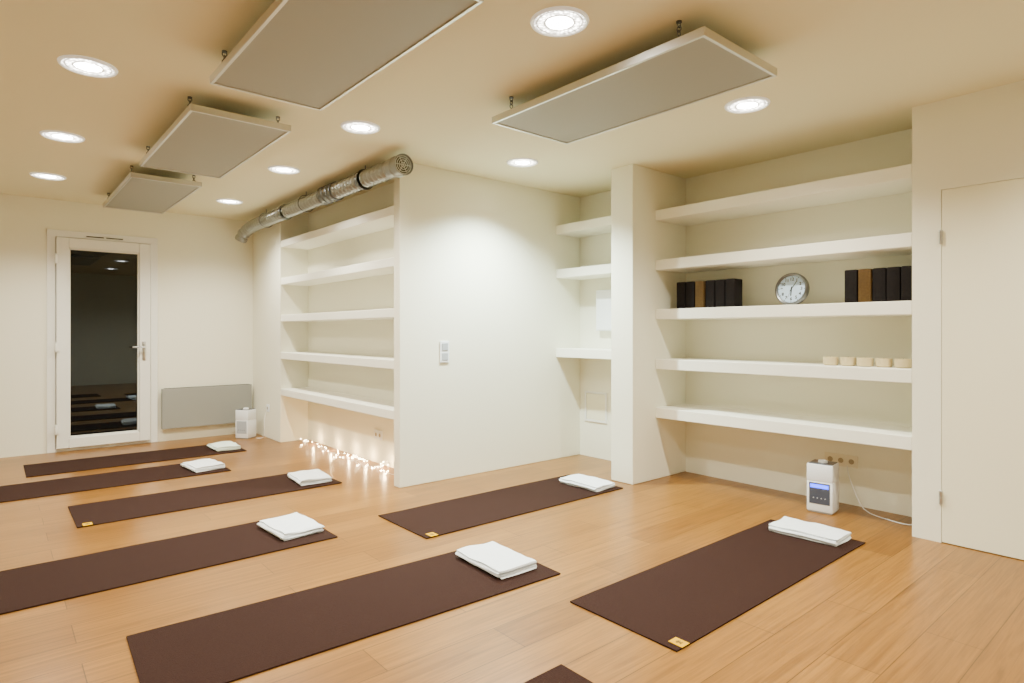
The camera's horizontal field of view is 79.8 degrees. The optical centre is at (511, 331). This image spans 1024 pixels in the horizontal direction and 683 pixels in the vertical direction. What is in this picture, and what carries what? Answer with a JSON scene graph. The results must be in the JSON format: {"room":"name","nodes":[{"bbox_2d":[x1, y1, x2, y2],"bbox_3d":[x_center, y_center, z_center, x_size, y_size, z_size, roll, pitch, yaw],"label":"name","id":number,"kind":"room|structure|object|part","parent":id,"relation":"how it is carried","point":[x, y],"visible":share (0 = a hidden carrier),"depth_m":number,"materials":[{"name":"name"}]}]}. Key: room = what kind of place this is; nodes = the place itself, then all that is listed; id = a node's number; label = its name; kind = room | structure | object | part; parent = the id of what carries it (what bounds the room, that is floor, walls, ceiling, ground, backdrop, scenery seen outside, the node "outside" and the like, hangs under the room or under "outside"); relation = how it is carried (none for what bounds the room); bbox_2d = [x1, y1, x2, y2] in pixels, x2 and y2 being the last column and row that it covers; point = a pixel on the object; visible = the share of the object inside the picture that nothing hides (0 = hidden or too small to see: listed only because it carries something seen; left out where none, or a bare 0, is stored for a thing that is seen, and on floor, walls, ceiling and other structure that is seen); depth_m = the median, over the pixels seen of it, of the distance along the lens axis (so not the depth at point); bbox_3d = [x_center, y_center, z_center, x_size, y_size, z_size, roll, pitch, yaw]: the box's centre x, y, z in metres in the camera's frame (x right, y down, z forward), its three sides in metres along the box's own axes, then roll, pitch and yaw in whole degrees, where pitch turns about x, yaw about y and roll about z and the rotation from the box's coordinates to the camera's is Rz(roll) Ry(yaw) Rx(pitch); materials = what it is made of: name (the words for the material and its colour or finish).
{"room":"exercise studio","nodes":[
{"label":"exercise studio","id":0,"kind":"room"},
{"bbox_2d":[0,193,252,457],"bbox_3d":[-4.652,-0.060,6.152,3.890,2.520,0.200,0,0,-40],"label":"wall","id":1,"kind":"structure","parent":0,"point":[205,275],"depth_m":6.72,"materials":[{"name":"paint"}]},
{"bbox_2d":[47,229,157,452],"bbox_3d":[-4.232,0.090,6.362,0.964,2.220,0.184,0,0,-40],"label":"door","id":2,"kind":"structure","parent":1,"relation":"in","point":[102,289],"depth_m":6.34,"materials":[{"name":"white plastic"}]},
{"bbox_3d":[-4.247,0.110,6.379,0.614,1.910,0.020,0,0,-40],"label":"glass pane","id":3,"kind":"part","parent":2,"relation":"part of","materials":[{"name":"glass"}]},
{"bbox_3d":[-3.964,0.200,6.508,0.125,0.200,0.059,0,0,-40],"label":"handle","id":4,"kind":"part","parent":2,"relation":"part of","materials":[{"name":"metal"}]},
{"bbox_2d":[161,384,251,428],"bbox_3d":[-3.467,0.838,6.982,0.940,0.444,0.070,0,0,-40],"label":"wall heater","id":5,"kind":"object","parent":1,"relation":"attached to","point":[181,407],"visible":0.93,"depth_m":6.91,"materials":[{"name":"white metal"}]},
{"bbox_2d":[163,384,245,388],"bbox_3d":[-3.460,0.618,6.974,0.900,0.005,0.034,0,0,-40],"label":"grille","id":6,"kind":"object","parent":5,"relation":"attached to","point":[237,385],"depth_m":7.01,"materials":[{"name":"white metal"}]},
{"bbox_2d":[308,182,393,467],"bbox_3d":[-1.444,-0.060,5.940,0.100,2.520,2.460,0,0,-40],"label":"wall","id":7,"kind":"structure","parent":0,"point":[352,432],"depth_m":6.00,"materials":[{"name":"paint"}]},
{"bbox_2d":[281,206,393,249],"bbox_3d":[-1.599,-0.954,5.809,0.304,0.072,2.458,0,0,-40],"label":"wall shelf","id":8,"kind":"object","parent":7,"relation":"attached to","point":[383,219],"visible":0.76,"depth_m":5.65,"materials":[{"name":"paint"}]},
{"bbox_2d":[281,387,393,419],"bbox_3d":[-1.599,0.651,5.809,0.304,0.072,2.458,0,0,-40],"label":"wall shelf","id":9,"kind":"object","parent":7,"relation":"attached to","point":[371,406],"visible":0.76,"depth_m":5.61,"materials":[{"name":"paint"}]},
{"bbox_2d":[281,257,393,285],"bbox_3d":[-1.599,-0.549,5.809,0.304,0.072,2.458,0,0,-40],"label":"wall shelf","id":10,"kind":"object","parent":7,"relation":"attached to","point":[384,266],"visible":0.76,"depth_m":5.59,"materials":[{"name":"paint"}]},
{"bbox_2d":[281,352,393,368],"bbox_3d":[-1.599,0.256,5.809,0.304,0.072,2.458,0,0,-40],"label":"wall shelf","id":11,"kind":"object","parent":7,"relation":"attached to","point":[333,358],"visible":0.76,"depth_m":5.53,"materials":[{"name":"paint"}]},
{"bbox_2d":[281,308,393,321],"bbox_3d":[-1.599,-0.149,5.809,0.304,0.072,2.458,0,0,-40],"label":"wall shelf","id":12,"kind":"object","parent":7,"relation":"attached to","point":[376,314],"visible":0.76,"depth_m":5.53,"materials":[{"name":"paint"}]},
{"bbox_2d":[374,429,382,439],"bbox_3d":[-1.222,0.940,5.591,0.012,0.084,0.150,0,0,-40],"label":"wall socket","id":13,"kind":"object","parent":7,"relation":"attached to","point":[378,434],"visible":1,"depth_m":5.58,"materials":[{"name":"white plastic"}]},
{"bbox_2d":[394,163,579,487],"bbox_3d":[-0.127,-0.060,5.387,2.010,2.520,0.090,0,0,-40],"label":"wall partition","id":14,"kind":"structure","parent":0,"point":[477,259],"depth_m":5.20,"materials":[{"name":"paint"}]},
{"bbox_2d":[440,341,448,362],"bbox_3d":[-0.545,0.160,4.961,0.090,0.176,0.015,0,0,-40],"label":"light switch","id":15,"kind":"object","parent":14,"relation":"attached to","point":[444,345],"visible":1,"depth_m":4.95,"materials":[{"name":"white plastic"}]},
{"bbox_2d":[0,433,1023,682],"bbox_3d":[-0.813,1.250,3.346,6.400,0.100,9.450,0,0,-40],"label":"floor","id":16,"kind":"structure","parent":0,"point":[898,607],"depth_m":2.92,"materials":[{"name":"brown wood"}]},
{"bbox_2d":[0,463,230,502],"bbox_3d":[-3.292,1.196,4.933,1.780,0.008,0.580,0,0,-40],"label":"yoga mat","id":17,"kind":"object","parent":16,"relation":"on","point":[30,490],"visible":0.84,"depth_m":4.88,"materials":[{"name":"rubber"}]},
{"bbox_2d":[180,458,224,472],"bbox_3d":[-2.719,1.168,5.381,0.351,0.043,0.260,0,0,44],"label":"folded towel","id":18,"kind":"object","parent":17,"relation":"on","point":[200,465],"visible":1,"depth_m":5.32,"materials":[{"name":"fabric"}]},
{"bbox_2d":[23,445,246,477],"bbox_3d":[-3.529,1.196,5.828,1.740,0.008,0.590,0,0,-40],"label":"yoga mat","id":19,"kind":"object","parent":16,"relation":"on","point":[66,466],"visible":0.9,"depth_m":5.68,"materials":[{"name":"rubber"}]},
{"bbox_2d":[207,441,240,451],"bbox_3d":[-2.957,1.168,6.275,0.244,0.044,0.340,0,0,-40],"label":"folded towel","id":20,"kind":"object","parent":19,"relation":"on","point":[223,445],"visible":1,"depth_m":6.22,"materials":[{"name":"white fabric"}]},
{"bbox_2d":[0,521,337,614],"bbox_3d":[-1.901,1.196,3.214,1.810,0.008,0.600,0,0,-40],"label":"yoga mat","id":21,"kind":"object","parent":16,"relation":"on","point":[26,587],"visible":0.81,"depth_m":3.15,"materials":[{"name":"rubber"}]},
{"bbox_2d":[257,512,323,540],"bbox_3d":[-1.339,1.168,3.693,0.263,0.044,0.372,0,0,-44],"label":"folded towel","id":22,"kind":"object","parent":21,"relation":"on","point":[294,525],"visible":1,"depth_m":3.64,"materials":[{"name":"fabric"}]},
{"bbox_2d":[68,473,341,527],"bbox_3d":[-2.193,1.194,4.520,1.720,0.010,0.593,0,0,-40],"label":"yoga mat","id":23,"kind":"object","parent":16,"relation":"on","point":[102,512],"visible":0.89,"depth_m":4.36,"materials":[{"name":"rubber"}]},
{"bbox_2d":[287,469,331,485],"bbox_3d":[-1.634,1.168,4.938,0.262,0.044,0.346,0,0,-36],"label":"folded towel","id":24,"kind":"object","parent":23,"relation":"on","point":[315,476],"visible":1,"depth_m":4.87,"materials":[{"name":"fabric"}]},
{"bbox_2d":[236,407,255,438],"bbox_3d":[-3.018,1.029,6.937,0.160,0.342,0.157,0,0,12],"label":"humidifier","id":25,"kind":"object","parent":16,"relation":"on","point":[245,417],"visible":1,"depth_m":6.87,"materials":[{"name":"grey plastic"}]},
{"bbox_3d":[-3.033,1.070,6.866,0.128,0.140,0.007,0,0,12],"label":"panel","id":26,"kind":"part","parent":25,"relation":"part of","materials":[{"name":"white plastic"}]},
{"bbox_3d":[-3.017,0.934,6.939,0.160,0.112,0.152,0,0,12],"label":"water tank","id":27,"kind":"part","parent":25,"relation":"part of","materials":[{"name":"white plastic"}]},
{"bbox_2d":[253,213,307,441],"bbox_3d":[-2.719,-0.060,7.199,0.410,2.520,1.110,0,0,-40],"label":"wall pier","id":28,"kind":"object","parent":16,"relation":"on","point":[287,418],"visible":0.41,"depth_m":6.80,"materials":[{"name":"paint"}]},
{"bbox_2d":[266,404,269,411],"bbox_3d":[-2.761,0.860,6.921,0.012,0.084,0.080,0,0,-40],"label":"wall socket","id":29,"kind":"object","parent":28,"relation":"attached to","point":[267,405],"visible":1,"depth_m":6.91,"materials":[{"name":"white plastic"}]},
{"bbox_2d":[126,542,560,682],"bbox_3d":[-0.636,1.196,2.715,1.770,0.007,0.580,0,0,-38],"label":"yoga mat","id":30,"kind":"object","parent":16,"relation":"on","point":[231,645],"visible":0.88,"depth_m":2.53,"materials":[{"name":"rubber"}]},
{"bbox_2d":[455,541,536,578],"bbox_3d":[-0.086,1.169,3.157,0.252,0.042,0.389,0,0,-38],"label":"folded towel","id":31,"kind":"object","parent":30,"relation":"on","point":[502,562],"visible":1,"depth_m":3.11,"materials":[{"name":"fabric"}]},
{"bbox_2d":[298,438,393,474],"bbox_3d":[-1.580,1.165,5.834,0.197,0.079,2.218,0,0,-40],"label":"string lights","id":32,"kind":"object","parent":16,"relation":"on","point":[298,438],"visible":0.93,"depth_m":5.65},
{"bbox_2d":[378,474,622,538],"bbox_3d":[-0.008,1.194,4.338,1.770,0.010,0.583,0,0,-40],"label":"yoga mat","id":33,"kind":"object","parent":16,"relation":"on","point":[432,520],"visible":0.91,"depth_m":4.18,"materials":[{"name":"rubber"}]},
{"bbox_2d":[559,474,614,491],"bbox_3d":[0.581,1.168,4.762,0.234,0.044,0.391,0,0,-40],"label":"folded towel","id":34,"kind":"object","parent":33,"relation":"on","point":[591,483],"visible":1,"depth_m":4.72,"materials":[{"name":"fabric"}]},
{"bbox_2d":[524,664,592,682],"bbox_3d":[-0.318,1.196,1.384,1.810,0.008,0.600,0,0,-40],"label":"yoga mat","id":35,"kind":"object","parent":16,"relation":"on","point":[560,673],"visible":1,"depth_m":2.11,"materials":[{"name":"rubber"}]},
{"bbox_2d":[570,519,865,651],"bbox_3d":[1.133,1.194,3.093,1.825,0.010,0.558,0,0,-40],"label":"yoga mat","id":36,"kind":"object","parent":16,"relation":"on","point":[673,604],"visible":0.94,"depth_m":2.88,"materials":[{"name":"rubber"}]},
{"bbox_2d":[769,516,851,545],"bbox_3d":[1.748,1.168,3.601,0.244,0.043,0.394,0,0,-43],"label":"folded towel","id":37,"kind":"object","parent":36,"relation":"on","point":[816,532],"visible":1,"depth_m":3.56,"materials":[{"name":"fabric"}]},
{"bbox_2d":[807,459,838,514],"bbox_3d":[2.084,1.029,4.104,0.160,0.342,0.157,0,0,43],"label":"humidifier","id":38,"kind":"object","parent":16,"relation":"on","point":[822,475],"visible":1,"depth_m":4.05,"materials":[{"name":"white plastic"}]},
{"bbox_2d":[810,483,827,489],"bbox_3d":[2.033,1.022,4.048,0.112,0.024,0.002,0,0,43],"label":"display screen","id":39,"kind":"object","parent":38,"relation":"attached to","point":[811,485],"depth_m":4.05,"materials":[{"name":"blue glass"}]},
{"bbox_3d":[2.035,1.070,4.051,0.128,0.140,0.006,0,0,43],"label":"panel","id":40,"kind":"part","parent":38,"relation":"part of","materials":[{"name":"grey plastic"}]},
{"bbox_3d":[2.086,0.934,4.106,0.160,0.112,0.152,0,0,43],"label":"water tank","id":41,"kind":"part","parent":38,"relation":"part of","materials":[{"name":"white plastic"}]},
{"bbox_3d":[2.086,0.876,4.106,0.144,0.006,0.136,0,0,43],"label":"lid","id":42,"kind":"part","parent":38,"relation":"part of","materials":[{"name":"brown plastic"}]},
{"bbox_2d":[847,466,911,524],"bbox_3d":[2.397,1.065,4.000,0.120,0.274,0.518,0,0,-28],"label":"power cable","id":43,"kind":"object","parent":16,"relation":"on","point":[847,466],"visible":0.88,"depth_m":4.09,"materials":[{"name":"white plastic"}]},
{"bbox_2d":[0,0,1023,220],"bbox_3d":[-0.813,-1.370,3.346,6.400,0.100,9.450,0,0,-40],"label":"ceiling","id":44,"kind":"structure","parent":0,"point":[848,71],"depth_m":3.35,"materials":[{"name":"paint"}]},
{"bbox_2d":[29,172,65,180],"bbox_3d":[-3.920,-1.314,5.173,0.250,0.012,0.250,0,0,-40],"label":"recessed light","id":45,"kind":"object","parent":44,"relation":"in","point":[41,175],"visible":1,"depth_m":5.17,"materials":[{"name":"grey"}]},
{"bbox_2d":[39,130,84,142],"bbox_3d":[-3.026,-1.314,4.122,0.250,0.012,0.250,0,0,-40],"label":"recessed light","id":46,"kind":"object","parent":44,"relation":"in","point":[61,136],"visible":1,"depth_m":4.11,"materials":[{"name":"grey"}]},
{"bbox_2d":[57,55,117,77],"bbox_3d":[-2.102,-1.314,3.037,0.250,0.012,0.250,0,0,-40],"label":"recessed light","id":47,"kind":"object","parent":44,"relation":"in","point":[83,65],"visible":1,"depth_m":3.03,"materials":[{"name":"grey"}]},
{"bbox_2d":[103,165,201,213],"bbox_3d":[-3.255,-1.260,5.483,0.510,0.121,1.530,0,0,-40],"label":"panel","id":48,"kind":"object","parent":44,"relation":"attached to","point":[139,192],"visible":1,"depth_m":5.33,"materials":[{"name":"metal"}]},
{"bbox_3d":[-3.255,-1.219,5.483,0.490,0.026,1.510,0,0,-40],"label":"panel","id":49,"kind":"part","parent":48,"relation":"part of","materials":[{"name":"white metal"}]},
{"bbox_2d":[140,96,290,178],"bbox_3d":[-2.011,-1.260,4.053,0.550,0.121,1.480,0,0,-40],"label":"panel","id":50,"kind":"object","parent":44,"relation":"attached to","point":[202,141],"visible":1,"depth_m":3.90,"materials":[{"name":"metal"}]},
{"bbox_2d":[216,198,242,204],"bbox_3d":[-2.845,-1.314,6.167,0.250,0.012,0.250,0,0,-40],"label":"recessed light","id":51,"kind":"object","parent":44,"relation":"in","point":[221,200],"visible":1,"depth_m":6.16,"materials":[{"name":"grey"}]},
{"bbox_2d":[268,165,299,173],"bbox_3d":[-1.849,-1.314,4.966,0.250,0.012,0.250,0,0,-40],"label":"recessed light","id":52,"kind":"object","parent":44,"relation":"in","point":[281,169],"visible":1,"depth_m":4.95,"materials":[{"name":"grey"}]},
{"bbox_2d":[235,153,412,242],"bbox_3d":[-1.940,-1.169,5.752,0.201,0.302,3.577,0,0,-41],"label":"ventilation duct","id":53,"kind":"object","parent":44,"relation":"attached to","point":[398,166],"visible":1,"depth_m":5.19,"materials":[{"name":"metal"}]},
{"bbox_2d":[395,155,410,173],"bbox_3d":[-0.784,-1.205,4.408,0.133,0.133,0.004,0,0,-40],"label":"grille","id":54,"kind":"object","parent":53,"relation":"attached to","point":[406,157],"depth_m":4.41,"materials":[{"name":"metal"}]},
{"bbox_2d":[210,0,483,110],"bbox_3d":[-0.783,-1.260,2.594,0.560,0.121,1.445,0,0,-40],"label":"panel","id":55,"kind":"object","parent":44,"relation":"attached to","point":[311,54],"visible":1,"depth_m":2.56,"materials":[{"name":"metal"}]},
{"bbox_2d":[340,120,379,133],"bbox_3d":[-0.974,-1.314,3.938,0.250,0.012,0.250,0,0,-40],"label":"recessed light","id":56,"kind":"object","parent":44,"relation":"in","point":[352,126],"visible":1,"depth_m":3.93,"materials":[{"name":"grey"}]},
{"bbox_2d":[506,157,537,166],"bbox_3d":[0.081,-1.314,4.750,0.250,0.012,0.250,0,0,-40],"label":"recessed light","id":57,"kind":"object","parent":44,"relation":"in","point":[521,161],"visible":1,"depth_m":4.74,"materials":[{"name":"grey"}]},
{"bbox_2d":[530,6,588,36],"bbox_3d":[0.202,-1.314,2.601,0.250,0.012,0.250,0,0,-40],"label":"recessed light","id":58,"kind":"object","parent":44,"relation":"in","point":[556,21],"visible":1,"depth_m":2.59,"materials":[{"name":"grey"}]},
{"bbox_2d":[492,20,776,144],"bbox_3d":[0.564,-1.260,3.198,0.615,0.121,1.380,0,0,-40],"label":"panel","id":59,"kind":"object","parent":44,"relation":"attached to","point":[700,64],"visible":1,"depth_m":3.03,"materials":[{"name":"metal"}]},
{"bbox_2d":[724,96,769,113],"bbox_3d":[1.364,-1.314,3.551,0.250,0.012,0.250,0,0,-40],"label":"recessed light","id":60,"kind":"object","parent":44,"relation":"in","point":[750,104],"visible":1,"depth_m":3.54,"materials":[{"name":"grey"}]},
{"bbox_2d":[580,191,610,460],"bbox_3d":[1.057,-0.060,5.817,0.350,2.520,0.970,0,0,-40],"label":"wall","id":61,"kind":"structure","parent":0,"point":[595,374],"depth_m":5.86,"materials":[{"name":"paint"}]},
{"bbox_2d":[556,216,610,237],"bbox_3d":[0.827,-0.964,5.562,0.329,0.082,0.878,0,0,-40],"label":"wall shelf","id":62,"kind":"object","parent":61,"relation":"attached to","point":[597,226],"visible":0.51,"depth_m":5.58,"materials":[{"name":"paint"}]},
{"bbox_2d":[556,264,610,279],"bbox_3d":[0.827,-0.549,5.562,0.329,0.082,0.878,0,0,-40],"label":"wall shelf","id":63,"kind":"object","parent":61,"relation":"attached to","point":[596,271],"visible":0.51,"depth_m":5.56,"materials":[{"name":"paint"}]},
{"bbox_2d":[556,348,610,358],"bbox_3d":[0.827,0.196,5.562,0.329,0.082,0.878,0,0,-40],"label":"wall shelf","id":64,"kind":"object","parent":61,"relation":"attached to","point":[591,353],"visible":0.51,"depth_m":5.53,"materials":[{"name":"paint"}]},
{"bbox_2d":[585,391,606,423],"bbox_3d":[0.799,0.715,5.841,0.010,0.290,0.280,0,0,-40],"label":"access hatch","id":65,"kind":"object","parent":61,"relation":"attached to","point":[595,403],"visible":1,"depth_m":5.83,"materials":[{"name":"white plastic"}]},
{"bbox_3d":[0.800,0.715,5.841,0.008,0.244,0.234,0,0,-40],"label":"hatch door","id":66,"kind":"part","parent":65,"relation":"part of","materials":[{"name":"paint"}]},
{"bbox_2d":[596,290,610,330],"bbox_3d":[0.922,-0.200,5.644,0.080,0.380,0.340,0,0,-40],"label":"junction box","id":67,"kind":"object","parent":61,"relation":"attached to","point":[603,297],"visible":0.54,"depth_m":5.67,"materials":[{"name":"white plastic"}]},
{"bbox_2d":[611,164,685,484],"bbox_3d":[1.225,-0.060,5.179,0.920,2.520,0.220,0,0,-40],"label":"wall pillar","id":68,"kind":"structure","parent":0,"point":[645,447],"depth_m":4.94,"materials":[{"name":"paint"}]},
{"bbox_2d":[686,129,911,516],"bbox_3d":[2.162,-0.060,4.634,0.200,2.520,1.825,0,0,-40],"label":"wall","id":69,"kind":"structure","parent":0,"point":[882,480],"depth_m":4.51,"materials":[{"name":"paint"}]},
{"bbox_2d":[656,164,911,225],"bbox_3d":[1.922,-0.949,4.429,0.429,0.082,1.823,0,0,-40],"label":"wall shelf","id":70,"kind":"object","parent":69,"relation":"attached to","point":[898,179],"visible":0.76,"depth_m":4.22,"materials":[{"name":"paint"}]},
{"bbox_2d":[656,404,911,449],"bbox_3d":[1.922,0.656,4.429,0.429,0.082,1.823,0,0,-40],"label":"wall shelf","id":71,"kind":"object","parent":69,"relation":"attached to","point":[875,434],"visible":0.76,"depth_m":4.20,"materials":[{"name":"paint"}]},
{"bbox_2d":[656,233,911,272],"bbox_3d":[1.922,-0.544,4.429,0.429,0.082,1.823,0,0,-40],"label":"wall shelf","id":72,"kind":"object","parent":69,"relation":"attached to","point":[896,244],"visible":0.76,"depth_m":4.18,"materials":[{"name":"paint"}]},
{"bbox_2d":[656,358,911,382],"bbox_3d":[1.922,0.261,4.429,0.429,0.082,1.823,0,0,-40],"label":"wall shelf","id":73,"kind":"object","parent":69,"relation":"attached to","point":[755,367],"visible":0.76,"depth_m":4.17,"materials":[{"name":"paint"}]},
{"bbox_2d":[823,357,838,364],"bbox_3d":[2.119,0.190,4.068,0.094,0.060,0.094,0,0,-40],"label":"pot","id":74,"kind":"object","parent":73,"relation":"on","point":[826,360],"visible":1,"depth_m":4.03,"materials":[{"name":"beige ceramic"}]},
{"bbox_2d":[840,357,855,365],"bbox_3d":[2.194,0.190,3.995,0.094,0.060,0.094,0,0,-40],"label":"pot","id":75,"kind":"object","parent":73,"relation":"on","point":[844,361],"visible":1,"depth_m":3.96,"materials":[{"name":"beige ceramic"}]},
{"bbox_2d":[857,358,873,366],"bbox_3d":[2.255,0.190,3.908,0.094,0.060,0.094,0,0,-40],"label":"pot","id":76,"kind":"object","parent":73,"relation":"on","point":[862,362],"visible":1,"depth_m":3.87,"materials":[{"name":"beige ceramic"}]},
{"bbox_2d":[875,358,892,366],"bbox_3d":[2.330,0.190,3.835,0.094,0.060,0.094,0,0,-40],"label":"pot","id":77,"kind":"object","parent":73,"relation":"on","point":[880,362],"visible":1,"depth_m":3.80,"materials":[{"name":"beige ceramic"}]},
{"bbox_2d":[894,358,911,367],"bbox_3d":[2.394,0.190,3.744,0.094,0.060,0.094,0,0,-40],"label":"pot","id":78,"kind":"object","parent":73,"relation":"on","point":[899,363],"visible":0.99,"depth_m":3.71,"materials":[{"name":"beige ceramic"}]},
{"bbox_2d":[656,301,911,319],"bbox_3d":[1.922,-0.144,4.429,0.429,0.082,1.823,0,0,-40],"label":"wall shelf","id":79,"kind":"object","parent":69,"relation":"attached to","point":[886,308],"visible":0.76,"depth_m":4.14,"materials":[{"name":"paint"}]},
{"bbox_2d":[677,282,685,308],"bbox_3d":[1.396,-0.292,4.943,0.120,0.215,0.076,0,0,-39],"label":"block","id":80,"kind":"object","parent":79,"relation":"on","point":[681,286],"visible":0.5,"depth_m":4.90,"materials":[{"name":"black plastic"}]},
{"bbox_2d":[686,281,694,307],"bbox_3d":[1.453,-0.292,4.880,0.120,0.215,0.076,0,0,-40],"label":"block","id":81,"kind":"object","parent":79,"relation":"on","point":[690,286],"visible":0.45,"depth_m":4.84,"materials":[{"name":"black plastic"}]},
{"bbox_2d":[695,281,705,307],"bbox_3d":[1.505,-0.292,4.812,0.120,0.215,0.076,0,0,-40],"label":"block","id":82,"kind":"object","parent":79,"relation":"on","point":[700,286],"visible":0.56,"depth_m":4.76,"materials":[{"name":"beige wood"}]},
{"bbox_2d":[706,280,714,307],"bbox_3d":[1.568,-0.292,4.753,0.120,0.215,0.076,0,0,-41],"label":"block","id":83,"kind":"object","parent":79,"relation":"on","point":[710,284],"visible":0.5,"depth_m":4.71,"materials":[{"name":"black plastic"}]},
{"bbox_2d":[715,279,725,306],"bbox_3d":[1.622,-0.292,4.687,0.120,0.215,0.076,0,0,-40],"label":"block","id":84,"kind":"object","parent":79,"relation":"on","point":[719,284],"visible":0.46,"depth_m":4.64,"materials":[{"name":"black plastic"}]},
{"bbox_2d":[725,278,741,306],"bbox_3d":[1.676,-0.292,4.620,0.120,0.215,0.076,0,0,-40],"label":"block","id":85,"kind":"object","parent":79,"relation":"on","point":[733,287],"visible":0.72,"depth_m":4.58,"materials":[{"name":"black plastic"}]},
{"bbox_2d":[775,273,809,304],"bbox_3d":[1.978,-0.302,4.322,0.066,0.233,0.234,0,0,-40],"label":"wall clock","id":86,"kind":"object","parent":79,"relation":"on","point":[791,288],"visible":1,"depth_m":4.31,"materials":[{"name":"metal"}]},
{"bbox_2d":[845,269,857,302],"bbox_3d":[2.221,-0.292,3.972,0.120,0.215,0.076,0,0,-40],"label":"block","id":87,"kind":"object","parent":79,"relation":"on","point":[851,276],"visible":0.52,"depth_m":3.93,"materials":[{"name":"black plastic"}]},
{"bbox_2d":[858,269,872,301],"bbox_3d":[2.274,-0.292,3.911,0.120,0.215,0.076,0,0,-41],"label":"block","id":88,"kind":"object","parent":79,"relation":"on","point":[865,276],"visible":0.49,"depth_m":3.87,"materials":[{"name":"beige wood"}]},
{"bbox_2d":[873,268,886,301],"bbox_3d":[2.332,-0.292,3.854,0.120,0.215,0.076,0,0,-41],"label":"block","id":89,"kind":"object","parent":79,"relation":"on","point":[879,274],"visible":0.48,"depth_m":3.81,"materials":[{"name":"black plastic"}]},
{"bbox_2d":[887,267,900,300],"bbox_3d":[2.384,-0.292,3.793,0.120,0.215,0.076,0,0,-40],"label":"block","id":90,"kind":"object","parent":79,"relation":"on","point":[893,273],"visible":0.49,"depth_m":3.75,"materials":[{"name":"black plastic"}]},
{"bbox_2d":[901,265,911,300],"bbox_3d":[2.432,-0.292,3.728,0.120,0.215,0.076,0,0,-41],"label":"block","id":91,"kind":"object","parent":79,"relation":"on","point":[906,271],"visible":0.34,"depth_m":3.69,"materials":[{"name":"black plastic"}]},
{"bbox_2d":[825,452,857,468],"bbox_3d":[2.312,0.898,4.293,0.012,0.084,0.212,0,0,-40],"label":"wall socket","id":92,"kind":"object","parent":69,"relation":"attached to","point":[843,460],"visible":0.94,"depth_m":4.28,"materials":[{"name":"plastic"}]},
{"bbox_2d":[912,80,1023,542],"bbox_3d":[3.470,-0.060,2.766,0.630,2.520,2.715,0,0,-40],"label":"wall","id":93,"kind":"structure","parent":0,"point":[975,138],"depth_m":3.50,"materials":[{"name":"paint"}]},
{"bbox_2d":[939,178,1023,559],"bbox_3d":[2.727,0.194,3.136,0.104,2.004,0.916,0,0,-40],"label":"door","id":94,"kind":"structure","parent":93,"relation":"in","point":[981,236],"depth_m":3.33,"materials":[{"name":"paint"}]}
]}

